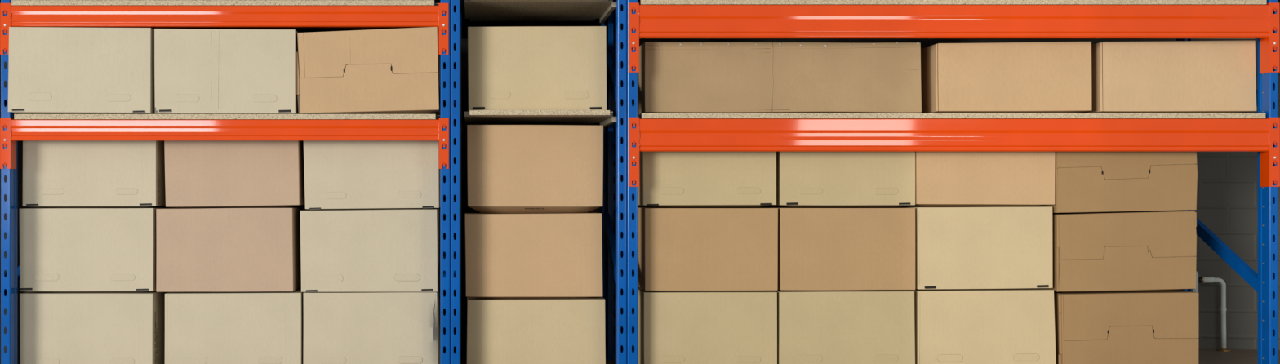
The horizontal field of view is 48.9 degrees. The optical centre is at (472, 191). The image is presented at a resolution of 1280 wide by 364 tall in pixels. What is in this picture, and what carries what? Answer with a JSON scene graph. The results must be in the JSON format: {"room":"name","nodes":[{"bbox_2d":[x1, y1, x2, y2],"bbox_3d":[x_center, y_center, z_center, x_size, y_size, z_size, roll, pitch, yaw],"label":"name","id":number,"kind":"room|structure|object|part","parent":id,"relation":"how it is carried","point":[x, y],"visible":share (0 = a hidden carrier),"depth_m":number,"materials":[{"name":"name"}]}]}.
{"room":"warehouse","nodes":[
{"label":"warehouse","id":0,"kind":"room"},
{"bbox_2d":[0,0,39,363],"bbox_3d":[-2.009,-0.020,6.645,0.115,1.560,1.810,0,0,0],"label":"wall","id":1,"kind":"structure","parent":0,"point":[20,144],"depth_m":5.98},
{"bbox_2d":[151,0,1279,38],"bbox_3d":[0.674,-0.873,8.090,11.000,0.135,5.020,0,0,0],"label":"ceiling","id":2,"kind":"structure","parent":0,"point":[466,23],"depth_m":6.73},
{"bbox_2d":[158,38,1279,350],"bbox_3d":[0.458,-0.840,7.305,9.600,3.200,0.102,0,0,10],"label":"wall","id":3,"kind":"structure","parent":0,"point":[1227,203],"depth_m":6.71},
{"bbox_2d":[443,335,1279,363],"bbox_3d":[0.674,0.810,4.850,11.000,0.100,11.500,0,0,0],"label":"floor","id":4,"kind":"structure","parent":0,"point":[1206,356],"depth_m":6.41,"materials":[{"name":"grey concrete"}]},
{"bbox_2d":[0,0,19,363],"bbox_3d":[-1.879,-0.021,5.975,0.041,1.563,0.752,0,0,0],"label":"frame","id":5,"kind":"object","parent":4,"relation":"on","point":[10,273],"visible":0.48,"depth_m":5.60,"materials":[{"name":"blue paint"}]},
{"bbox_2d":[0,117,448,168],"bbox_3d":[-0.998,-0.193,5.627,1.805,0.205,0.074,0,0,0],"label":"shelf rail","id":6,"kind":"object","parent":5,"relation":"attached to","point":[18,130],"visible":1,"depth_m":5.60,"materials":[{"name":"orange metal"}]},
{"bbox_2d":[0,3,448,56],"bbox_3d":[-0.998,-0.653,5.627,1.804,0.207,0.074,0,0,0],"label":"shelf rail","id":7,"kind":"object","parent":5,"relation":"attached to","point":[77,16],"visible":1,"depth_m":5.60,"materials":[{"name":"orange metal"}]},
{"bbox_2d":[11,0,438,5],"bbox_3d":[-1.004,-0.759,5.968,1.743,0.021,0.744,0,0,0],"label":"shelf board","id":8,"kind":"object","parent":5,"relation":"attached to","point":[14,2],"visible":0.26,"depth_m":5.60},
{"bbox_2d":[13,114,439,119],"bbox_3d":[-0.996,-0.300,5.968,1.737,0.021,0.744,0,0,0],"label":"shelf board","id":9,"kind":"object","parent":5,"relation":"attached to","point":[15,116],"visible":0.34,"depth_m":5.60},
{"bbox_2d":[8,26,156,114],"bbox_3d":[-1.577,-0.485,5.778,0.574,0.347,0.409,0,0,0],"label":"cardboard box","id":10,"kind":"object","parent":9,"relation":"on","point":[52,70],"visible":0.73,"depth_m":5.58,"materials":[{"name":"beige cardboard"}]},
{"bbox_2d":[154,28,301,114],"bbox_3d":[-0.994,-0.483,5.784,0.570,0.342,0.406,0,0,0],"label":"cardboard box","id":11,"kind":"object","parent":9,"relation":"on","point":[197,71],"visible":0.83,"depth_m":5.59,"materials":[{"name":"beige cardboard"}]},
{"bbox_2d":[296,26,439,115],"bbox_3d":[-0.422,-0.487,5.801,0.576,0.349,0.408,0,0,0],"label":"cardboard box","id":12,"kind":"object","parent":9,"relation":"on","point":[387,71],"visible":0.84,"depth_m":5.60,"materials":[{"name":"brown cardboard"}]},
{"bbox_3d":[-0.414,-0.413,5.602,0.560,0.197,0.008,0,0,0],"label":"panel","id":13,"kind":"part","parent":12,"relation":"part of","materials":[{"name":"cardboard"}]},
{"bbox_2d":[19,289,168,363],"bbox_3d":[-1.582,0.589,5.900,0.551,0.341,0.402,0,0,0],"label":"cardboard box","id":14,"kind":"object","parent":4,"relation":"on","point":[55,327],"visible":1,"depth_m":5.70,"materials":[{"name":"beige cardboard"}]},
{"bbox_2d":[18,207,173,292],"bbox_3d":[-1.583,0.243,5.898,0.552,0.350,0.406,0,0,0],"label":"cardboard box","id":15,"kind":"object","parent":14,"relation":"on","point":[106,249],"visible":0.84,"depth_m":5.70,"materials":[{"name":"beige cardboard"}]},
{"bbox_2d":[22,141,165,208],"bbox_3d":[-1.570,-0.103,5.898,0.550,0.345,0.406,0,0,0],"label":"cardboard box","id":16,"kind":"object","parent":15,"relation":"on","point":[56,174],"visible":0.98,"depth_m":5.70,"materials":[{"name":"beige cardboard"}]},
{"bbox_2d":[164,287,303,363],"bbox_3d":[-0.982,0.588,5.900,0.561,0.344,0.402,0,0,0],"label":"cardboard box","id":17,"kind":"object","parent":4,"relation":"on","point":[201,327],"visible":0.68,"depth_m":5.70,"materials":[{"name":"beige cardboard"}]},
{"bbox_2d":[155,206,304,292],"bbox_3d":[-1.016,0.243,5.900,0.562,0.350,0.401,0,0,0],"label":"cardboard box","id":18,"kind":"object","parent":17,"relation":"on","point":[228,249],"visible":0.85,"depth_m":5.70,"materials":[{"name":"beige cardboard"}]},
{"bbox_2d":[164,141,305,208],"bbox_3d":[-0.987,-0.103,5.900,0.556,0.345,0.401,0,0,0],"label":"cardboard box","id":19,"kind":"object","parent":18,"relation":"on","point":[198,174],"visible":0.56,"depth_m":5.70,"materials":[{"name":"beige cardboard"}]},
{"bbox_2d":[302,285,439,363],"bbox_3d":[-0.416,0.587,5.900,0.557,0.346,0.403,0,0,0],"label":"cardboard box","id":20,"kind":"object","parent":4,"relation":"on","point":[339,327],"visible":0.84,"depth_m":5.70,"materials":[{"name":"beige cardboard"}]},
{"bbox_2d":[299,208,439,292],"bbox_3d":[-0.425,0.244,5.898,0.565,0.340,0.406,0,0,0],"label":"cardboard box","id":21,"kind":"object","parent":20,"relation":"on","point":[370,250],"visible":0.94,"depth_m":5.70,"materials":[{"name":"beige cardboard"}]},
{"bbox_2d":[303,141,439,209],"bbox_3d":[-0.415,-0.097,5.898,0.558,0.348,0.406,0,0,0],"label":"cardboard box","id":22,"kind":"object","parent":21,"relation":"on","point":[339,175],"visible":0.72,"depth_m":5.70,"materials":[{"name":"beige cardboard"}]},
{"bbox_2d":[440,0,450,363],"bbox_3d":[-0.110,-0.021,5.975,0.041,1.563,0.752,0,0,0],"label":"frame","id":23,"kind":"object","parent":4,"relation":"on","point":[445,74],"visible":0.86,"depth_m":5.60,"materials":[{"name":"blue paint"}]},
{"bbox_3d":[-0.110,-0.021,6.308,0.041,1.563,0.087,0,0,0],"label":"upright post","id":24,"kind":"part","parent":23,"relation":"part of","materials":[{"name":"blue metal"}]},
{"bbox_2d":[450,0,462,363],"bbox_3d":[-0.069,-0.021,5.975,0.039,1.563,0.752,0,0,0],"label":"frame","id":25,"kind":"object","parent":4,"relation":"on","point":[455,17],"visible":1,"depth_m":5.60,"materials":[{"name":"blue paint"}]},
{"bbox_3d":[-0.069,-0.021,6.308,0.039,1.563,0.087,0,0,0],"label":"upright post","id":26,"kind":"part","parent":25,"relation":"part of","materials":[{"name":"blue metal"}]},
{"bbox_2d":[466,297,605,363],"bbox_3d":[0.263,0.602,5.930,0.576,0.315,0.402,0,0,0],"label":"cardboard box","id":27,"kind":"object","parent":4,"relation":"on","point":[504,331],"visible":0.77,"depth_m":5.73,"materials":[{"name":"beige cardboard"}]},
{"bbox_2d":[464,212,603,298],"bbox_3d":[0.253,0.269,5.930,0.570,0.356,0.401,0,0,0],"label":"cardboard box","id":28,"kind":"object","parent":27,"relation":"on","point":[508,255],"visible":0.92,"depth_m":5.73,"materials":[{"name":"brown cardboard"}]},
{"bbox_2d":[466,124,603,213],"bbox_3d":[0.258,-0.091,5.929,0.562,0.367,0.401,0,0,0],"label":"cardboard box","id":29,"kind":"object","parent":28,"relation":"on","point":[512,168],"visible":1,"depth_m":5.73,"materials":[{"name":"brown cardboard"}]},
{"bbox_2d":[604,293,614,333],"bbox_3d":[0.496,0.598,6.545,0.380,0.325,0.350,0,0,0],"label":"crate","id":30,"kind":"object","parent":4,"relation":"on","point":[604,294],"visible":0.06,"depth_m":6.39,"materials":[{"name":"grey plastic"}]},
{"bbox_3d":[0.496,0.282,6.550,0.380,0.305,0.340,0,0,0],"label":"crate","id":31,"kind":"object","parent":30,"relation":"on","visible":0},
{"bbox_2d":[589,177,614,213],"bbox_3d":[0.496,0.018,6.550,0.380,0.225,0.340,0,0,0],"label":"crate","id":32,"kind":"object","parent":31,"relation":"on","point":[597,210],"visible":0.04,"depth_m":6.39,"materials":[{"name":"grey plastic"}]},
{"bbox_2d":[600,0,626,363],"bbox_3d":[0.603,-0.021,5.975,0.039,1.563,0.752,0,0,0],"label":"frame","id":33,"kind":"object","parent":4,"relation":"on","point":[611,254],"visible":0.68,"depth_m":5.60,"materials":[{"name":"blue paint"}]},
{"bbox_2d":[464,0,613,21],"bbox_3d":[0.271,-0.786,5.970,0.607,0.020,0.740,0,0,0],"label":"shelf board","id":34,"kind":"object","parent":33,"relation":"attached to","point":[475,10],"visible":1,"depth_m":5.96,"materials":[{"name":"wood"}]},
{"bbox_2d":[464,110,613,124],"bbox_3d":[0.271,-0.316,5.970,0.607,0.019,0.740,0,0,0],"label":"shelf board","id":35,"kind":"object","parent":33,"relation":"attached to","point":[473,117],"visible":1,"depth_m":5.76,"materials":[{"name":"beige wood"}]},
{"bbox_2d":[467,26,607,111],"bbox_3d":[0.267,-0.504,5.928,0.576,0.353,0.405,0,0,0],"label":"cardboard box","id":36,"kind":"object","parent":35,"relation":"on","point":[510,68],"visible":0.8,"depth_m":5.73,"materials":[{"name":"beige cardboard"}]},
{"bbox_3d":[0.603,-0.021,6.308,0.039,1.563,0.087,0,0,0],"label":"upright post","id":37,"kind":"part","parent":33,"relation":"part of","materials":[{"name":"blue paint"}]},
{"bbox_2d":[600,1,615,23],"bbox_3d":[0.579,-0.764,5.971,0.016,0.021,0.558,0,0,0],"label":"batten","id":38,"kind":"object","parent":33,"relation":"attached to","point":[611,8],"visible":1,"depth_m":5.91,"materials":[{"name":"beige wood"}]},
{"bbox_2d":[600,116,615,127],"bbox_3d":[0.579,-0.295,5.971,0.016,0.021,0.558,0,0,0],"label":"batten","id":39,"kind":"object","parent":33,"relation":"attached to","point":[611,120],"visible":0.79,"depth_m":5.87,"materials":[{"name":"beige wood"}]},
{"bbox_3d":[0.603,-0.021,5.643,0.039,1.563,0.087,0,0,0],"label":"upright post","id":40,"kind":"part","parent":33,"relation":"part of","materials":[{"name":"blue metal"}]},
{"bbox_2d":[610,0,638,363],"bbox_3d":[0.645,-0.021,5.975,0.044,1.563,0.752,0,0,0],"label":"frame","id":41,"kind":"object","parent":4,"relation":"on","point":[632,92],"visible":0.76,"depth_m":5.60,"materials":[{"name":"blue paint"}]},
{"bbox_3d":[0.645,-0.021,6.308,0.044,1.563,0.087,0,0,0],"label":"upright post","id":42,"kind":"part","parent":41,"relation":"part of","materials":[{"name":"metal"}]},
{"bbox_3d":[0.645,-0.021,5.643,0.044,1.563,0.087,0,0,0],"label":"upright post","id":43,"kind":"part","parent":41,"relation":"part of","materials":[{"name":"blue metal"}]},
{"bbox_2d":[620,112,1265,124],"bbox_3d":[1.936,-0.304,5.968,2.549,0.022,0.744,0,0,0],"label":"shelf board","id":44,"kind":"object","parent":41,"relation":"attached to","point":[644,115],"visible":0.32,"depth_m":5.60,"materials":[{"name":"beige wood"}]},
{"bbox_2d":[631,41,921,114],"bbox_3d":[1.272,-0.465,5.924,1.137,0.297,0.457,0,0,0],"label":"cardboard box","id":45,"kind":"object","parent":44,"relation":"on","point":[674,77],"visible":0.8,"depth_m":5.70,"materials":[{"name":"cardboard"}]},
{"bbox_2d":[920,40,1091,112],"bbox_3d":[2.210,-0.465,5.890,0.637,0.297,0.422,0,0,0],"label":"cardboard box","id":46,"kind":"object","parent":44,"relation":"on","point":[1035,77],"visible":0.74,"depth_m":5.68,"materials":[{"name":"brown cardboard"}]},
{"bbox_2d":[1080,40,1257,112],"bbox_3d":[2.883,-0.467,5.890,0.640,0.301,0.421,0,0,0],"label":"cardboard box","id":47,"kind":"object","parent":44,"relation":"on","point":[1175,76],"visible":0.66,"depth_m":5.68,"materials":[{"name":"brown cardboard"}]},
{"bbox_2d":[628,2,1279,73],"bbox_3d":[1.937,-0.618,5.627,2.618,0.280,0.074,0,0,0],"label":"shelf rail","id":48,"kind":"object","parent":41,"relation":"attached to","point":[650,21],"visible":1,"depth_m":5.60,"materials":[{"name":"orange metal"}]},
{"bbox_2d":[629,117,1279,186],"bbox_3d":[1.938,-0.158,5.627,2.617,0.279,0.074,0,0,0],"label":"shelf rail","id":49,"kind":"object","parent":41,"relation":"attached to","point":[650,135],"visible":1,"depth_m":5.60,"materials":[{"name":"orange metal"}]},
{"bbox_2d":[632,287,777,363],"bbox_3d":[0.973,0.586,5.890,0.546,0.347,0.401,0,0,0],"label":"cardboard box","id":50,"kind":"object","parent":4,"relation":"on","point":[675,326],"visible":0.77,"depth_m":5.69,"materials":[{"name":"beige cardboard"}]},
{"bbox_2d":[638,207,777,290],"bbox_3d":[0.977,0.240,5.890,0.547,0.344,0.401,0,0,0],"label":"cardboard box","id":51,"kind":"object","parent":50,"relation":"on","point":[680,248],"visible":0.87,"depth_m":5.69,"materials":[{"name":"brown cardboard"}]},
{"bbox_2d":[631,142,776,207],"bbox_3d":[0.970,-0.106,5.888,0.549,0.345,0.405,0,0,0],"label":"cardboard box","id":52,"kind":"object","parent":51,"relation":"on","point":[666,179],"visible":0.65,"depth_m":5.69,"materials":[{"name":"beige cardboard"}]},
{"bbox_2d":[773,288,915,363],"bbox_3d":[1.532,0.585,5.889,0.556,0.351,0.402,0,0,0],"label":"cardboard box","id":53,"kind":"object","parent":4,"relation":"on","point":[814,326],"visible":0.75,"depth_m":5.69,"materials":[{"name":"beige cardboard"}]},
{"bbox_2d":[770,207,915,290],"bbox_3d":[1.536,0.240,5.890,0.553,0.343,0.402,0,0,0],"label":"cardboard box","id":54,"kind":"object","parent":53,"relation":"on","point":[820,248],"visible":0.77,"depth_m":5.69,"materials":[{"name":"brown cardboard"}]},
{"bbox_2d":[770,151,915,207],"bbox_3d":[1.536,-0.106,5.888,0.553,0.346,0.405,0,0,0],"label":"cardboard box","id":55,"kind":"object","parent":54,"relation":"on","point":[803,179],"visible":0.57,"depth_m":5.69,"materials":[{"name":"beige cardboard"}]},
{"bbox_2d":[908,288,1056,363],"bbox_3d":[2.106,0.582,5.890,0.566,0.357,0.402,0,0,0],"label":"cardboard box","id":56,"kind":"object","parent":4,"relation":"on","point":[953,326],"visible":0.76,"depth_m":5.69,"materials":[{"name":"beige cardboard"}]},
{"bbox_2d":[897,206,1053,289],"bbox_3d":[2.097,0.235,5.888,0.555,0.343,0.406,0,0,0],"label":"cardboard box","id":57,"kind":"object","parent":56,"relation":"on","point":[957,247],"visible":0.75,"depth_m":5.69,"materials":[{"name":"beige cardboard"}]},
{"bbox_2d":[907,151,1055,206],"bbox_3d":[2.097,-0.111,5.880,0.568,0.351,0.402,0,0,0],"label":"cardboard box","id":58,"kind":"object","parent":57,"relation":"on","point":[942,179],"visible":0.49,"depth_m":5.68,"materials":[{"name":"brown cardboard"}]},
{"bbox_2d":[1053,289,1199,363],"bbox_3d":[2.682,0.587,5.882,0.568,0.347,0.408,0,0,0],"label":"cardboard box","id":59,"kind":"object","parent":4,"relation":"on","point":[1114,327],"visible":0.64,"depth_m":5.68,"materials":[{"name":"brown cardboard"}]},
{"bbox_2d":[1045,210,1196,292],"bbox_3d":[2.671,0.249,5.881,0.570,0.338,0.409,0,0,0],"label":"cardboard box","id":60,"kind":"object","parent":59,"relation":"on","point":[1154,251],"visible":0.73,"depth_m":5.68,"materials":[{"name":"brown cardboard"}]},
{"bbox_2d":[1035,151,1197,213],"bbox_3d":[2.668,-0.080,5.875,0.573,0.339,0.407,0,0,0],"label":"cardboard box","id":61,"kind":"object","parent":60,"relation":"on","point":[1086,181],"visible":0.52,"depth_m":5.67,"materials":[{"name":"brown cardboard"}]},
{"bbox_3d":[2.668,-0.148,5.676,0.570,0.199,0.008,0,0,0],"label":"panel","id":62,"kind":"part","parent":61,"relation":"part of","materials":[{"name":"beige cardboard"}]},
{"bbox_3d":[2.674,0.318,5.683,0.562,0.186,0.008,0,0,0],"label":"panel","id":63,"kind":"part","parent":60,"relation":"part of","materials":[{"name":"beige cardboard"}]},
{"bbox_3d":[2.690,0.651,5.683,0.550,0.201,0.008,0,0,0],"label":"panel","id":64,"kind":"part","parent":59,"relation":"part of","materials":[{"name":"beige cardboard"}]},
{"bbox_2d":[1193,271,1198,292],"bbox_3d":[3.427,0.570,6.620,0.050,0.379,0.027,0,0,0],"label":"riser pipe","id":65,"kind":"object","parent":4,"relation":"on","point":[1196,290],"visible":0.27,"depth_m":6.61,"materials":[{"name":"grey metal"}]},
{"bbox_2d":[1198,276,1231,351],"bbox_3d":[3.531,0.584,6.620,0.155,0.352,0.068,0,0,0],"label":"pipe","id":66,"kind":"object","parent":4,"relation":"on","point":[1205,279],"visible":1,"depth_m":6.61,"materials":[{"name":"grey metal"}]},
{"bbox_2d":[1176,0,1278,363],"bbox_3d":[3.226,-0.021,5.975,0.038,1.563,0.752,0,0,0],"label":"frame","id":67,"kind":"object","parent":4,"relation":"on","point":[1265,282],"visible":0.52,"depth_m":5.63,"materials":[{"name":"blue paint"}]},
{"bbox_2d":[621,0,1266,26],"bbox_3d":[1.936,-0.763,5.968,2.558,0.022,0.744,0,0,0],"label":"shelf board","id":68,"kind":"object","parent":67,"relation":"attached to","point":[641,2],"visible":0.25,"depth_m":5.60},
{"bbox_3d":[3.227,-0.021,6.308,0.037,1.563,0.087,0,0,0],"label":"upright post","id":69,"kind":"part","parent":67,"relation":"part of","materials":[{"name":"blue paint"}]},
{"bbox_3d":[3.227,-0.021,5.643,0.037,1.563,0.087,0,0,0],"label":"upright post","id":70,"kind":"part","parent":67,"relation":"part of","materials":[{"name":"metal"}]}
]}

